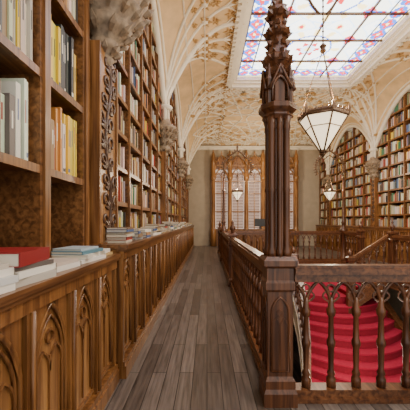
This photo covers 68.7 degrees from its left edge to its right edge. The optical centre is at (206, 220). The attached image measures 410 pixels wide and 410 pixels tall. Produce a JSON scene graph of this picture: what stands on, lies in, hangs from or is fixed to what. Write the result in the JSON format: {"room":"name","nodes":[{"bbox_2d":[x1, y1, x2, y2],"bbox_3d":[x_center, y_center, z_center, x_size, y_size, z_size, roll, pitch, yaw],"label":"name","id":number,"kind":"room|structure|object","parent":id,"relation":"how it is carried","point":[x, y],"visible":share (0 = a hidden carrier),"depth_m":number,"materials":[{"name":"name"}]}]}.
{"room":"bookshop","nodes":[
{"label":"bookshop","id":0,"kind":"room"},
{"bbox_2d":[189,144,318,324],"bbox_3d":[2.650,0.350,17.075,8.400,11.100,0.150,0,0,0],"label":"wall","id":1,"kind":"structure","parent":0,"point":[200,165],"depth_m":17.00,"materials":[{"name":"beige paint"}]},
{"bbox_2d":[210,150,298,245],"bbox_3d":[2.650,-1.275,16.735,4.940,5.350,0.510,0,0,0],"label":"window","id":2,"kind":"structure","parent":1,"relation":"in","point":[250,206],"depth_m":16.68,"materials":[{"name":"brown wood"}]},
{"bbox_2d":[198,146,317,149],"bbox_3d":[2.650,-4.120,16.919,8.000,0.200,0.159,0,0,0],"label":"crown molding","id":3,"kind":"structure","parent":1,"relation":"attached to","point":[200,147],"depth_m":16.90,"materials":[{"name":"beige paint"}]},
{"bbox_2d":[104,246,409,409],"bbox_3d":[2.650,1.540,7.750,8.100,0.280,18.500,0,0,0],"label":"floor","id":4,"kind":"structure","parent":0,"point":[197,354],"depth_m":3.08,"materials":[{"name":"brown wood"}]},
{"bbox_2d":[0,253,120,409],"bbox_3d":[-1.073,0.840,1.355,0.645,1.120,2.530,0,0,0],"label":"base cabinet","id":5,"kind":"object","parent":4,"relation":"on","point":[58,333],"visible":0.99,"depth_m":1.68,"materials":[{"name":"brown wood"}]},
{"bbox_2d":[0,0,88,257],"bbox_3d":[-1.206,-1.595,1.340,0.348,3.810,2.640,0,0,0],"label":"bookcase","id":6,"kind":"object","parent":5,"relation":"on","point":[41,205],"visible":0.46,"depth_m":1.93,"materials":[{"name":"brown wood"}]},
{"bbox_2d":[0,0,77,176],"bbox_3d":[-1.194,-1.870,1.344,0.251,3.030,2.357,0,0,0],"label":"books","id":7,"kind":"object","parent":6,"relation":"in","point":[16,16],"visible":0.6,"depth_m":1.84,"materials":[{"name":"multicoloured paper"}]},
{"bbox_2d":[89,225,193,378],"bbox_3d":[-1.048,0.805,9.625,0.695,1.190,13.950,0,0,0],"label":"base cabinet","id":8,"kind":"object","parent":4,"relation":"on","point":[148,269],"visible":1,"depth_m":3.47,"materials":[{"name":"brown wood"}]},
{"bbox_2d":[0,221,191,294],"bbox_3d":[-0.897,0.144,7.887,0.306,0.270,14.065,0,0,0],"label":"book stack","id":9,"kind":"object","parent":8,"relation":"on","point":[19,266],"visible":0.98,"depth_m":1.50,"materials":[{"name":"white paper"}]},
{"bbox_2d":[89,0,153,244],"bbox_3d":[-0.960,-1.444,2.960,0.860,3.448,0.995,0,0,0],"label":"carved pilaster","id":10,"kind":"object","parent":8,"relation":"on","point":[112,23],"visible":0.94,"depth_m":2.82,"materials":[{"name":"brown wood"}]},
{"bbox_2d":[114,3,185,227],"bbox_3d":[-1.206,-1.950,10.085,0.348,4.400,13.730,0,0,0],"label":"bookcase","id":11,"kind":"object","parent":8,"relation":"on","point":[123,139],"visible":0.23,"depth_m":5.08,"materials":[{"name":"brown wood"}]},
{"bbox_2d":[113,19,183,227],"bbox_3d":[-1.195,-1.933,10.070,0.250,4.257,13.569,0,0,0],"label":"books","id":12,"kind":"object","parent":11,"relation":"in","point":[134,164],"visible":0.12,"depth_m":4.63,"materials":[{"name":"multicoloured paper"}]},
{"bbox_2d":[158,85,178,223],"bbox_3d":[-1.020,-1.479,7.130,0.738,3.378,0.749,0,0,0],"label":"carved pilaster","id":13,"kind":"object","parent":8,"relation":"on","point":[169,132],"visible":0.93,"depth_m":6.97,"materials":[{"name":"brown wood"}]},
{"bbox_2d":[178,137,188,222],"bbox_3d":[-1.020,-1.479,11.330,0.738,3.378,0.749,0,0,0],"label":"carved pilaster","id":14,"kind":"object","parent":8,"relation":"on","point":[182,164],"visible":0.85,"depth_m":11.17,"materials":[{"name":"brown wood"}]},
{"bbox_2d":[186,159,193,222],"bbox_3d":[-1.020,-1.479,15.530,0.738,3.378,0.749,0,0,0],"label":"carved pilaster","id":15,"kind":"object","parent":8,"relation":"on","point":[189,180],"visible":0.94,"depth_m":15.37,"materials":[{"name":"brown wood"}]},
{"bbox_2d":[217,221,221,252],"bbox_3d":[0.555,0.690,13.050,0.202,1.420,0.202,0,0,0],"label":"newel post","id":16,"kind":"object","parent":4,"relation":"on","point":[219,224],"visible":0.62,"depth_m":12.97,"materials":[{"name":"brown wood"}]},
{"bbox_2d":[228,220,237,286],"bbox_3d":[0.555,0.690,6.500,0.202,1.420,0.202,0,0,0],"label":"newel post","id":17,"kind":"object","parent":4,"relation":"on","point":[232,227],"visible":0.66,"depth_m":6.43,"materials":[{"name":"brown wood"}]},
{"bbox_2d":[220,144,253,261],"bbox_3d":[1.035,-0.645,10.400,1.200,4.090,0.280,0,0,0],"label":"bracket","id":18,"kind":"object","parent":4,"relation":"on","point":[223,222],"visible":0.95,"depth_m":10.38,"materials":[{"name":"brown wood"}]},
{"bbox_2d":[231,158,242,201],"bbox_3d":[1.050,-1.518,10.400,0.393,1.724,0.450,0,0,0],"label":"pendant lantern","id":19,"kind":"object","parent":18,"relation":"hanging from","point":[237,193],"visible":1,"depth_m":10.30,"materials":[{"name":"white glass"}]},
{"bbox_2d":[218,229,263,374],"bbox_3d":[0.555,0.872,7.754,0.150,1.053,10.511,0,0,0],"label":"balustrade","id":20,"kind":"object","parent":4,"relation":"on","point":[246,288],"visible":0.7,"depth_m":3.94,"materials":[{"name":"brown wood"}]},
{"bbox_2d":[244,229,264,252],"bbox_3d":[2.500,0.880,13.550,1.600,1.040,0.700,0,0,0],"label":"desk","id":21,"kind":"object","parent":4,"relation":"on","point":[254,244],"visible":0.31,"depth_m":13.25,"materials":[{"name":"brown wood"}]},
{"bbox_2d":[255,219,264,228],"bbox_3d":[2.400,0.130,13.535,0.500,0.459,0.170,0,0,0],"label":"computer monitor","id":22,"kind":"object","parent":21,"relation":"on","point":[258,222],"visible":0.83,"depth_m":13.50,"materials":[{"name":"black plastic"}]},
{"bbox_2d":[258,0,297,407],"bbox_3d":[0.555,-0.310,2.370,0.279,3.420,0.279,0,0,0],"label":"column","id":23,"kind":"structure","parent":4,"relation":"on","point":[277,384],"depth_m":2.28,"materials":[{"name":"brown wood"}]},
{"bbox_2d":[227,231,341,260],"bbox_3d":[2.655,0.872,10.400,3.999,1.053,0.150,0,0,0],"label":"balustrade","id":24,"kind":"object","parent":4,"relation":"on","point":[245,233],"visible":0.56,"depth_m":10.37,"materials":[{"name":"brown wood"}]},
{"bbox_2d":[313,146,346,260],"bbox_3d":[4.265,-0.645,10.400,1.200,4.090,0.280,0,0,0],"label":"bracket","id":25,"kind":"object","parent":4,"relation":"on","point":[342,229],"visible":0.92,"depth_m":10.37,"materials":[{"name":"brown wood"}]},
{"bbox_2d":[323,156,336,201],"bbox_3d":[4.250,-1.518,10.400,0.393,1.724,0.450,0,0,0],"label":"pendant lantern","id":26,"kind":"object","parent":25,"relation":"hanging from","point":[329,194],"visible":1,"depth_m":10.32,"materials":[{"name":"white glass"}]},
{"bbox_2d":[293,282,409,381],"bbox_3d":[3.659,3.245,6.865,4.131,3.850,6.070,0,0,0],"label":"staircase","id":27,"kind":"structure","parent":4,"relation":"attached to","point":[318,318],"depth_m":7.10,"materials":[{"name":"red carpet"}]},
{"bbox_2d":[291,247,297,257],"bbox_3d":[2.420,1.560,8.385,0.184,1.680,0.184,0,0,0],"label":"newel post","id":28,"kind":"object","parent":27,"relation":"on","point":[293,249],"visible":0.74,"depth_m":8.33,"materials":[{"name":"brown wood"}]},
{"bbox_2d":[293,234,388,377],"bbox_3d":[3.263,2.491,7.348,2.614,4.293,4.800,0,0,9],"label":"balustrade","id":29,"kind":"object","parent":27,"relation":"on","point":[299,304],"visible":0.17,"depth_m":7.66,"materials":[{"name":"brown wood"}]},
{"bbox_2d":[345,249,354,313],"bbox_3d":[3.670,1.560,7.700,0.184,1.680,0.184,0,0,0],"label":"newel post","id":30,"kind":"object","parent":27,"relation":"on","point":[349,259],"visible":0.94,"depth_m":7.63,"materials":[{"name":"brown wood"}]},
{"bbox_2d":[294,264,409,403],"bbox_3d":[2.664,0.872,2.370,3.961,1.053,0.150,0,0,0],"label":"balustrade","id":31,"kind":"object","parent":4,"relation":"on","point":[330,391],"visible":0.98,"depth_m":2.34,"materials":[{"name":"brown wood"}]},
{"bbox_2d":[298,261,409,293],"bbox_3d":[2.650,1.535,6.375,4.100,0.330,7.890,0,0,0],"label":"trim gallery edge","id":32,"kind":"object","parent":4,"relation":"attached to","point":[393,286],"visible":0.14,"depth_m":10.24,"materials":[{"name":"brown wood"}]},
{"bbox_2d":[356,221,365,263],"bbox_3d":[4.745,0.690,9.250,0.202,1.420,0.202,0,0,0],"label":"newel post","id":33,"kind":"object","parent":4,"relation":"on","point":[360,236],"visible":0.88,"depth_m":9.18,"materials":[{"name":"brown wood"}]},
{"bbox_2d":[316,225,409,263],"bbox_3d":[6.348,0.805,8.345,0.695,1.190,16.510,0,0,0],"label":"base cabinet","id":34,"kind":"object","parent":4,"relation":"on","point":[372,234],"visible":0.32,"depth_m":11.09,"materials":[{"name":"brown wood"}]},
{"bbox_2d":[322,160,335,224],"bbox_3d":[6.320,-1.479,15.530,0.738,3.378,0.749,0,0,0],"label":"carved pilaster","id":35,"kind":"object","parent":34,"relation":"on","point":[327,178],"visible":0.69,"depth_m":15.39,"materials":[{"name":"brown wood"}]},
{"bbox_2d":[319,92,409,227],"bbox_3d":[6.506,-1.950,8.510,0.348,4.400,16.880,0,0,0],"label":"bookcase","id":36,"kind":"object","parent":34,"relation":"on","point":[406,107],"visible":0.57,"depth_m":12.14,"materials":[{"name":"brown wood"}]},
{"bbox_2d":[320,93,409,226],"bbox_3d":[6.495,-1.934,8.500,0.250,4.257,16.730,0,0,0],"label":"books","id":37,"kind":"object","parent":36,"relation":"in","point":[398,170],"visible":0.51,"depth_m":11.06,"materials":[{"name":"multicoloured paper"}]},
{"bbox_2d":[363,136,384,226],"bbox_3d":[6.320,-1.479,11.330,0.738,3.378,0.749,0,0,0],"label":"carved pilaster","id":38,"kind":"object","parent":34,"relation":"on","point":[373,164],"visible":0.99,"depth_m":11.20,"materials":[{"name":"brown wood"}]},
{"bbox_2d":[344,231,409,263],"bbox_3d":[4.745,0.872,6.385,0.150,1.053,7.809,0,0,0],"label":"balustrade","id":39,"kind":"object","parent":4,"relation":"on","point":[402,238],"visible":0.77,"depth_m":7.47,"materials":[{"name":"brown wood"}]},
{"bbox_2d":[386,220,398,263],"bbox_3d":[4.745,0.690,7.680,0.202,1.420,0.202,0,0,0],"label":"newel post","id":40,"kind":"object","parent":4,"relation":"on","point":[391,243],"visible":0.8,"depth_m":7.61,"materials":[{"name":"brown wood"}]},
{"bbox_2d":[150,0,409,167],"bbox_3d":[2.650,-3.754,7.750,7.400,1.952,18.500,0,0,0],"label":"ceiling","id":41,"kind":"structure","parent":0,"point":[172,16],"depth_m":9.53,"materials":[{"name":"beige paint"}]},
{"bbox_2d":[226,0,409,89],"bbox_3d":[2.870,-4.770,4.500,4.420,0.380,12.000,0,0,0],"label":"frame","id":42,"kind":"object","parent":41,"relation":"attached to","point":[386,46],"visible":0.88,"depth_m":8.37,"materials":[{"name":"beige paint"}]},
{"bbox_2d":[238,0,409,75],"bbox_3d":[2.870,-4.900,4.350,3.820,0.001,11.700,0,0,0],"label":"window","id":43,"kind":"structure","parent":42,"relation":"attached to","point":[301,26],"depth_m":7.80,"materials":[{"name":"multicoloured glass"}]},
{"bbox_2d":[297,0,350,156],"bbox_3d":[1.740,-2.906,4.500,0.709,3.907,0.750,0,0,0],"label":"pendant lantern","id":44,"kind":"object","parent":42,"relation":"hanging from","point":[322,124],"visible":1,"depth_m":4.36,"materials":[{"name":"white glass"}]},
{"bbox_2d":[293,325,301,381],"bbox_3d":[2.650,6.000,7.750,8.100,0.200,18.500,0,0,0],"label":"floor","id":45,"kind":"structure","parent":0,"point":[297,374],"depth_m":12.60,"materials":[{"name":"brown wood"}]},
{"bbox_2d":[347,90,409,330],"bbox_3d":[6.780,0.350,7.850,0.140,11.100,18.700,0,0,0],"label":"wall","id":46,"kind":"structure","parent":0,"point":[396,304],"depth_m":10.68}
]}

